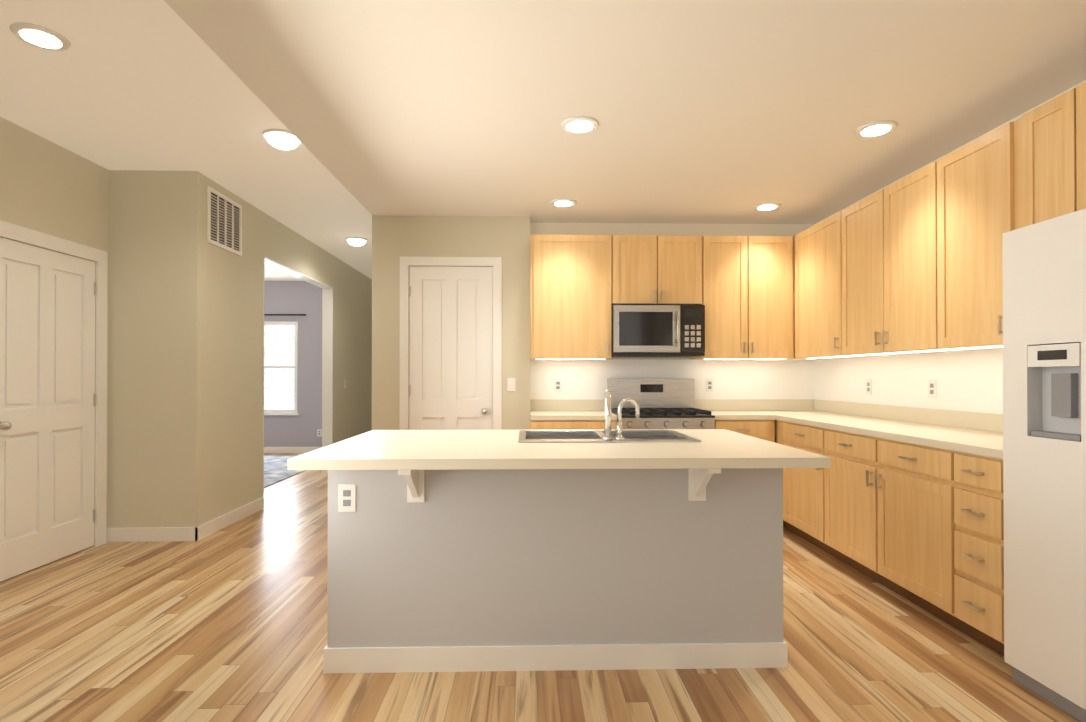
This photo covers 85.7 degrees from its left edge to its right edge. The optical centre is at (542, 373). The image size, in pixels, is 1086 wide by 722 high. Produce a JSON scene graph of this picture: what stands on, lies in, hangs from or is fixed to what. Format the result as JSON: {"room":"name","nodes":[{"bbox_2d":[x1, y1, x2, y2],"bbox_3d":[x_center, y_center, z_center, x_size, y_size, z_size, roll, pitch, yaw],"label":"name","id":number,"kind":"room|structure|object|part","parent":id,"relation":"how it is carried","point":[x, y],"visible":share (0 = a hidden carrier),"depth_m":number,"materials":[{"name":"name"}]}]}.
{"room":"kitchen","nodes":[
{"label":"kitchen","id":0,"kind":"room"},
{"bbox_2d":[0,117,108,545],"bbox_3d":[-3.188,-0.152,0.738,0.120,2.750,7.190,0,0,-1],"label":"wall","id":1,"kind":"structure","parent":0,"point":[50,188],"depth_m":3.84,"materials":[{"name":"beige paint"}]},
{"bbox_2d":[0,237,95,581],"bbox_3d":[-3.186,0.216,3.779,0.117,2.033,0.849,0,0,-1],"label":"door","id":2,"kind":"structure","parent":1,"relation":"in","point":[47,386],"depth_m":3.77,"materials":[{"name":"white wood"}]},
{"bbox_2d":[0,220,107,545],"bbox_3d":[-3.197,0.173,3.779,0.016,2.135,1.035,0,0,-1],"label":"door frame","id":3,"kind":"structure","parent":1,"relation":"attached to","point":[36,238],"depth_m":4.21,"materials":[{"name":"white wood"}]},
{"bbox_2d":[108,170,180,527],"bbox_3d":[-3.018,-0.131,4.398,0.645,2.750,0.120,0,0,-1],"label":"wall","id":4,"kind":"structure","parent":0,"point":[144,349],"depth_m":4.34,"materials":[{"name":"beige paint"}]},
{"bbox_2d":[106,527,192,541],"bbox_3d":[-2.912,1.193,4.327,0.615,0.100,0.012,0,0,-1],"label":"baseboard","id":5,"kind":"structure","parent":4,"relation":"attached to","point":[169,533],"depth_m":4.32,"materials":[{"name":"white wood"}]},
{"bbox_2d":[193,497,263,540],"bbox_3d":[-2.582,1.197,4.880,0.012,0.100,1.102,0,0,-1],"label":"baseboard","id":6,"kind":"structure","parent":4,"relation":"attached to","point":[199,532],"depth_m":4.76,"materials":[{"name":"white wood"}]},
{"bbox_2d":[0,0,371,280],"bbox_3d":[-2.029,-1.572,3.351,9.320,0.120,12.340,0,0,-1],"label":"ceiling","id":7,"kind":"structure","parent":0,"point":[154,85],"depth_m":3.38,"materials":[{"name":"white paint"}]},
{"bbox_2d":[9,22,70,50],"bbox_3d":[-2.260,-1.510,2.635,0.210,0.014,0.210,0,0,-1],"label":"recessed light","id":8,"kind":"object","parent":7,"relation":"in","point":[38,36],"visible":0.98,"depth_m":2.62,"materials":[{"name":"white"}]},
{"bbox_2d":[263,129,300,149],"bbox_3d":[-1.658,-1.472,3.730,0.230,0.076,0.230,0,0,-1],"label":"recessed light","id":9,"kind":"object","parent":7,"relation":"attached to","point":[282,139],"visible":0.92,"depth_m":3.67,"materials":[{"name":"white"}]},
{"bbox_2d":[346,237,366,245],"bbox_3d":[-2.079,-1.456,6.520,0.230,0.076,0.230,0,0,-1],"label":"recessed light","id":10,"kind":"object","parent":7,"relation":"attached to","point":[356,241],"visible":1,"depth_m":6.46,"materials":[{"name":"white"}]},
{"bbox_2d":[180,171,371,526],"bbox_3d":[-2.692,-0.117,6.922,0.134,2.750,5.150,0,0,-1],"label":"wall","id":11,"kind":"structure","parent":0,"point":[221,388],"depth_m":4.89,"materials":[{"name":"beige paint"}]},
{"bbox_3d":[-2.577,-1.219,4.748,0.013,0.430,0.525,0,0,-1],"label":"return air vent grille","id":12,"kind":"part","parent":11,"relation":"part of","materials":[{"name":"white metal"}]},
{"bbox_2d":[263,256,332,496],"bbox_3d":[-2.686,0.085,6.401,0.128,2.340,1.930,0,0,-1],"label":"trim","id":13,"kind":"structure","parent":11,"relation":"attached to","point":[327,365],"depth_m":7.35,"materials":[{"name":"white wood"}]},
{"bbox_2d":[264,281,321,446],"bbox_3d":[-4.772,-0.102,9.385,3.900,2.750,0.120,0,0,-1],"label":"wall","id":14,"kind":"structure","parent":0,"point":[295,297],"depth_m":9.35,"materials":[{"name":"grey paint"}]},
{"bbox_2d":[264,314,305,414],"bbox_3d":[-4.321,-0.136,9.341,1.100,1.606,0.152,0,0,-1],"label":"living room window","id":15,"kind":"structure","parent":14,"relation":"in","point":[280,364],"depth_m":9.37,"materials":[{"name":"white glass"}]},
{"bbox_2d":[264,447,321,452],"bbox_3d":[-4.771,1.222,9.311,3.900,0.100,0.012,0,0,-1],"label":"baseboard","id":16,"kind":"structure","parent":14,"relation":"attached to","point":[266,449],"depth_m":9.32,"materials":[{"name":"white wood"}]},
{"bbox_2d":[317,429,321,435],"bbox_3d":[-3.571,0.953,9.345,0.070,0.114,0.007,0,0,-1],"label":"outlet","id":17,"kind":"object","parent":14,"relation":"attached to","point":[319,432],"visible":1,"depth_m":9.34,"materials":[{"name":"white plastic"}]},
{"bbox_2d":[372,215,529,429],"bbox_3d":[-0.790,-0.127,5.085,1.355,2.750,0.120,0,0,-1],"label":"wall","id":18,"kind":"structure","parent":0,"point":[396,238],"depth_m":5.03,"materials":[{"name":"beige paint"}]},
{"bbox_2d":[399,257,501,429],"bbox_3d":[-0.792,0.125,5.075,0.870,2.245,0.136,0,0,-1],"label":"door frame","id":19,"kind":"structure","parent":18,"relation":"attached to","point":[407,262],"depth_m":5.01,"materials":[{"name":"white wood"}]},
{"bbox_2d":[409,266,492,429],"bbox_3d":[-0.790,0.160,5.003,0.714,2.158,0.117,0,0,-1],"label":"pantry door","id":20,"kind":"structure","parent":18,"relation":"in","point":[450,347],"depth_m":5.03,"materials":[{"name":"white wood"}]},
{"bbox_2d":[507,378,515,390],"bbox_3d":[-0.271,0.098,5.032,0.070,0.114,0.008,0,0,-1],"label":"light switch","id":21,"kind":"object","parent":18,"relation":"attached to","point":[511,384],"visible":1,"depth_m":5.03,"materials":[{"name":"white plastic"}]},
{"bbox_2d":[0,453,1080,721],"bbox_3d":[-2.029,1.288,3.334,9.320,0.100,12.340,0,0,-1],"label":"floor","id":22,"kind":"structure","parent":0,"point":[228,623],"depth_m":2.49,"materials":[{"name":"brown wood"}]},
{"bbox_2d":[264,456,305,487],"bbox_3d":[-4.372,1.255,7.377,2.600,0.012,3.100,0,0,-1],"label":"living room rug","id":23,"kind":"object","parent":22,"relation":"on","point":[275,469],"visible":0.08,"depth_m":7.52,"materials":[{"name":"grey carpet"}]},
{"bbox_2d":[311,469,787,672],"bbox_3d":[0.053,0.797,2.760,1.926,0.874,1.120,0,0,-1],"label":"kitchen island","id":24,"kind":"object","parent":22,"relation":"on","point":[472,550],"depth_m":2.44,"materials":[{"name":"grey paint"}]},
{"bbox_2d":[338,484,355,511],"bbox_3d":[-0.809,0.515,2.415,0.070,0.114,0.007,0,0,-1],"label":"outlet","id":25,"kind":"object","parent":24,"relation":"attached to","point":[346,497],"visible":1,"depth_m":2.41,"materials":[{"name":"white plastic"}]},
{"bbox_2d":[287,429,830,469],"bbox_3d":[0.057,0.340,2.768,2.020,0.039,1.190,0,0,-1],"label":"island countertop","id":26,"kind":"structure","parent":24,"relation":"on","point":[717,448],"depth_m":2.32,"materials":[{"name":"white stone"}]},
{"bbox_2d":[518,430,700,442],"bbox_3d":[0.303,0.408,2.974,0.849,0.190,0.550,0,0,-1],"label":"sink","id":27,"kind":"object","parent":26,"relation":"in","point":[548,436],"visible":0.38,"depth_m":3.21,"materials":[{"name":"silver metal"}]},
{"bbox_2d":[603,389,639,439],"bbox_3d":[0.372,0.194,2.759,0.178,0.236,0.074,0,0,-1],"label":"faucet","id":28,"kind":"object","parent":26,"relation":"on","point":[608,429],"visible":1,"depth_m":2.73,"materials":[{"name":"silver metal"}]},
{"bbox_2d":[530,419,616,429],"bbox_3d":[0.236,0.810,4.923,0.683,0.874,0.634,0,0,-1],"label":"base cabinet","id":29,"kind":"object","parent":22,"relation":"on","point":[534,424],"depth_m":4.61,"materials":[{"name":"brown wood"}]},
{"bbox_2d":[530,399,616,419],"bbox_3d":[0.236,0.302,4.923,0.683,0.139,0.640,0,0,-1],"label":"countertop","id":30,"kind":"structure","parent":29,"relation":"on","point":[540,409],"depth_m":5.22,"materials":[{"name":"beige stone"}]},
{"bbox_2d":[607,379,714,428],"bbox_3d":[0.963,0.647,4.894,0.760,1.200,0.711,0,0,-1],"label":"range","id":31,"kind":"object","parent":22,"relation":"on","point":[666,403],"visible":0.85,"depth_m":5.14,"materials":[{"name":"silver metal"}]},
{"bbox_2d":[715,420,774,442],"bbox_3d":[1.593,0.810,4.957,0.493,0.874,0.634,0,0,-1],"label":"base cabinet","id":32,"kind":"object","parent":22,"relation":"on","point":[763,429],"depth_m":4.64,"materials":[{"name":"brown wood"}]},
{"bbox_2d":[695,399,769,419],"bbox_3d":[1.580,0.303,4.956,0.467,0.139,0.643,0,0,-1],"label":"countertop","id":33,"kind":"structure","parent":32,"relation":"on","point":[722,409],"depth_m":5.26,"materials":[{"name":"beige stone"}]},
{"bbox_2d":[774,420,781,443],"bbox_3d":[2.158,0.810,4.876,0.628,0.874,0.825,0,0,-1],"label":"base cabinet","id":34,"kind":"object","parent":22,"relation":"on","point":[778,424],"depth_m":4.65,"materials":[{"name":"brown wood"}]},
{"bbox_2d":[782,421,813,543],"bbox_3d":[2.176,0.805,4.178,0.628,0.874,0.683,0,0,-1],"label":"base cabinet","id":35,"kind":"object","parent":22,"relation":"on","point":[798,483],"depth_m":4.27,"materials":[{"name":"brown wood"}]},
{"bbox_2d":[814,427,937,616],"bbox_3d":[2.197,0.801,3.342,0.628,0.874,1.247,0,0,-1],"label":"base cabinet","id":36,"kind":"object","parent":22,"relation":"on","point":[921,526],"depth_m":3.26,"materials":[{"name":"brown wood"}]},
{"bbox_2d":[938,448,1003,655],"bbox_3d":[2.215,0.796,2.606,0.628,0.874,0.354,0,0,-1],"label":"base cabinet","id":37,"kind":"object","parent":22,"relation":"on","point":[970,486],"depth_m":2.60,"materials":[{"name":"brown wood"}]},
{"bbox_2d":[770,399,1002,458],"bbox_3d":[2.170,0.296,3.856,0.656,0.139,2.871,0,0,-1],"label":"countertop","id":38,"kind":"structure","parent":37,"relation":"on","point":[976,433],"depth_m":3.63,"materials":[{"name":"beige stone"}]},
{"bbox_2d":[1002,208,1085,721],"bbox_3d":[2.184,0.329,1.924,0.721,1.800,0.915,0,0,-1],"label":"fridge","id":39,"kind":"object","parent":22,"relation":"on","point":[1044,372],"visible":1,"depth_m":2.18,"materials":[{"name":"white metal"}]},
{"bbox_2d":[164,0,1085,223],"bbox_3d":[0.656,-1.449,1.318,4.055,0.150,8.140,0,0,-1],"label":"ceiling","id":40,"kind":"structure","parent":0,"point":[718,111],"depth_m":2.84,"materials":[{"name":"white paint"}]},
{"bbox_2d":[550,198,576,206],"bbox_3d":[0.163,-1.348,4.636,0.210,0.014,0.210,0,0,-1],"label":"recessed light","id":41,"kind":"object","parent":40,"relation":"in","point":[563,202],"visible":0.98,"depth_m":4.60,"materials":[{"name":"white"}]},
{"bbox_2d":[561,116,598,133],"bbox_3d":[0.202,-1.356,3.206,0.210,0.014,0.210,0,0,-1],"label":"recessed light","id":42,"kind":"object","parent":40,"relation":"in","point":[579,124],"visible":0.98,"depth_m":3.18,"materials":[{"name":"white"}]},
{"bbox_2d":[753,202,780,210],"bbox_3d":[1.816,-1.347,4.738,0.210,0.014,0.210,0,0,-1],"label":"recessed light","id":43,"kind":"object","parent":40,"relation":"in","point":[767,206],"visible":1,"depth_m":4.70,"materials":[{"name":"white"}]},
{"bbox_2d":[855,120,897,137],"bbox_3d":[1.853,-1.356,3.258,0.210,0.014,0.210,0,0,-1],"label":"recessed light","id":44,"kind":"object","parent":40,"relation":"in","point":[876,129],"visible":0.98,"depth_m":3.24,"materials":[{"name":"white"}]},
{"bbox_2d":[530,223,814,399],"bbox_3d":[1.172,-0.126,5.334,2.820,2.750,0.120,0,0,-1],"label":"wall","id":45,"kind":"structure","parent":0,"point":[746,379],"depth_m":5.28,"materials":[{"name":"white paint"}]},
{"bbox_2d":[554,379,561,391],"bbox_3d":[0.134,0.109,5.243,0.070,0.114,0.007,0,0,-1],"label":"electrical outlet","id":46,"kind":"object","parent":45,"relation":"attached to","point":[557,385],"visible":1,"depth_m":5.24,"materials":[{"name":"white plastic"}]},
{"bbox_2d":[530,235,621,359],"bbox_3d":[0.264,-0.643,5.076,0.748,1.038,0.345,0,0,-1],"label":"upper cabinet","id":47,"kind":"object","parent":45,"relation":"attached to","point":[576,280],"depth_m":4.91,"materials":[{"name":"brown wood"}]},
{"bbox_2d":[622,235,705,306],"bbox_3d":[0.958,-0.872,5.095,0.766,0.580,0.345,0,0,-1],"label":"upper cabinet","id":48,"kind":"object","parent":45,"relation":"attached to","point":[660,269],"depth_m":4.93,"materials":[{"name":"brown wood"}]},
{"bbox_2d":[611,305,704,357],"bbox_3d":[0.960,-0.353,5.033,0.760,0.420,0.465,0,0,-1],"label":"microwave","id":49,"kind":"object","parent":48,"relation":"attached to","point":[657,331],"visible":1,"depth_m":4.84,"materials":[{"name":"black plastic"},{"name":"stainless steel"},{"name":"black glass"}]},
{"bbox_2d":[706,379,713,391],"bbox_3d":[1.504,0.109,5.277,0.070,0.114,0.007,0,0,-1],"label":"electrical outlet","id":50,"kind":"object","parent":45,"relation":"attached to","point":[709,385],"visible":1,"depth_m":5.28,"materials":[{"name":"white plastic"}]},
{"bbox_2d":[692,236,794,359],"bbox_3d":[1.707,-0.643,5.113,0.858,1.038,0.345,0,0,-1],"label":"upper cabinet","id":51,"kind":"object","parent":45,"relation":"attached to","point":[741,289],"depth_m":4.95,"materials":[{"name":"brown wood"}]},
{"bbox_2d":[814,80,1085,413],"bbox_3d":[2.625,-0.149,1.300,0.120,2.750,8.020,0,0,-1],"label":"wall","id":52,"kind":"structure","parent":0,"point":[971,380],"depth_m":3.86,"materials":[{"name":"white paint"}]},
{"bbox_2d":[794,215,833,359],"bbox_3d":[2.307,-0.646,4.537,0.348,1.038,0.786,0,0,-1],"label":"upper cabinet","id":53,"kind":"object","parent":52,"relation":"attached to","point":[814,246],"depth_m":4.59,"materials":[{"name":"brown wood"}]},
{"bbox_2d":[866,379,871,394],"bbox_3d":[2.481,0.104,4.456,0.007,0.114,0.070,0,0,-1],"label":"electrical outlet","id":54,"kind":"object","parent":52,"relation":"attached to","point":[868,386],"visible":1,"depth_m":4.44,"materials":[{"name":"white plastic"}]},
{"bbox_2d":[834,169,941,357],"bbox_3d":[2.328,-0.651,3.716,0.348,1.038,1.103,0,0,-1],"label":"upper cabinet","id":55,"kind":"object","parent":52,"relation":"attached to","point":[911,263],"depth_m":3.72,"materials":[{"name":"brown wood"}]},
{"bbox_2d":[928,380,935,397],"bbox_3d":[2.498,0.100,3.756,0.007,0.114,0.070,0,0,-1],"label":"electrical outlet","id":56,"kind":"object","parent":52,"relation":"attached to","point":[931,388],"visible":1,"depth_m":3.75,"materials":[{"name":"white plastic"}]},
{"bbox_2d":[922,122,1009,351],"bbox_3d":[2.346,-0.655,2.994,0.348,1.038,0.589,0,0,-1],"label":"upper cabinet","id":57,"kind":"object","parent":52,"relation":"attached to","point":[966,191],"depth_m":3.00,"materials":[{"name":"brown wood"}]},
{"bbox_2d":[1010,82,1085,230],"bbox_3d":[2.358,-0.658,2.523,0.348,1.038,0.354,0,0,-1],"label":"upper cabinet","id":58,"kind":"object","parent":52,"relation":"attached to","point":[1048,142],"depth_m":2.53,"materials":[{"name":"brown wood"}]}
]}

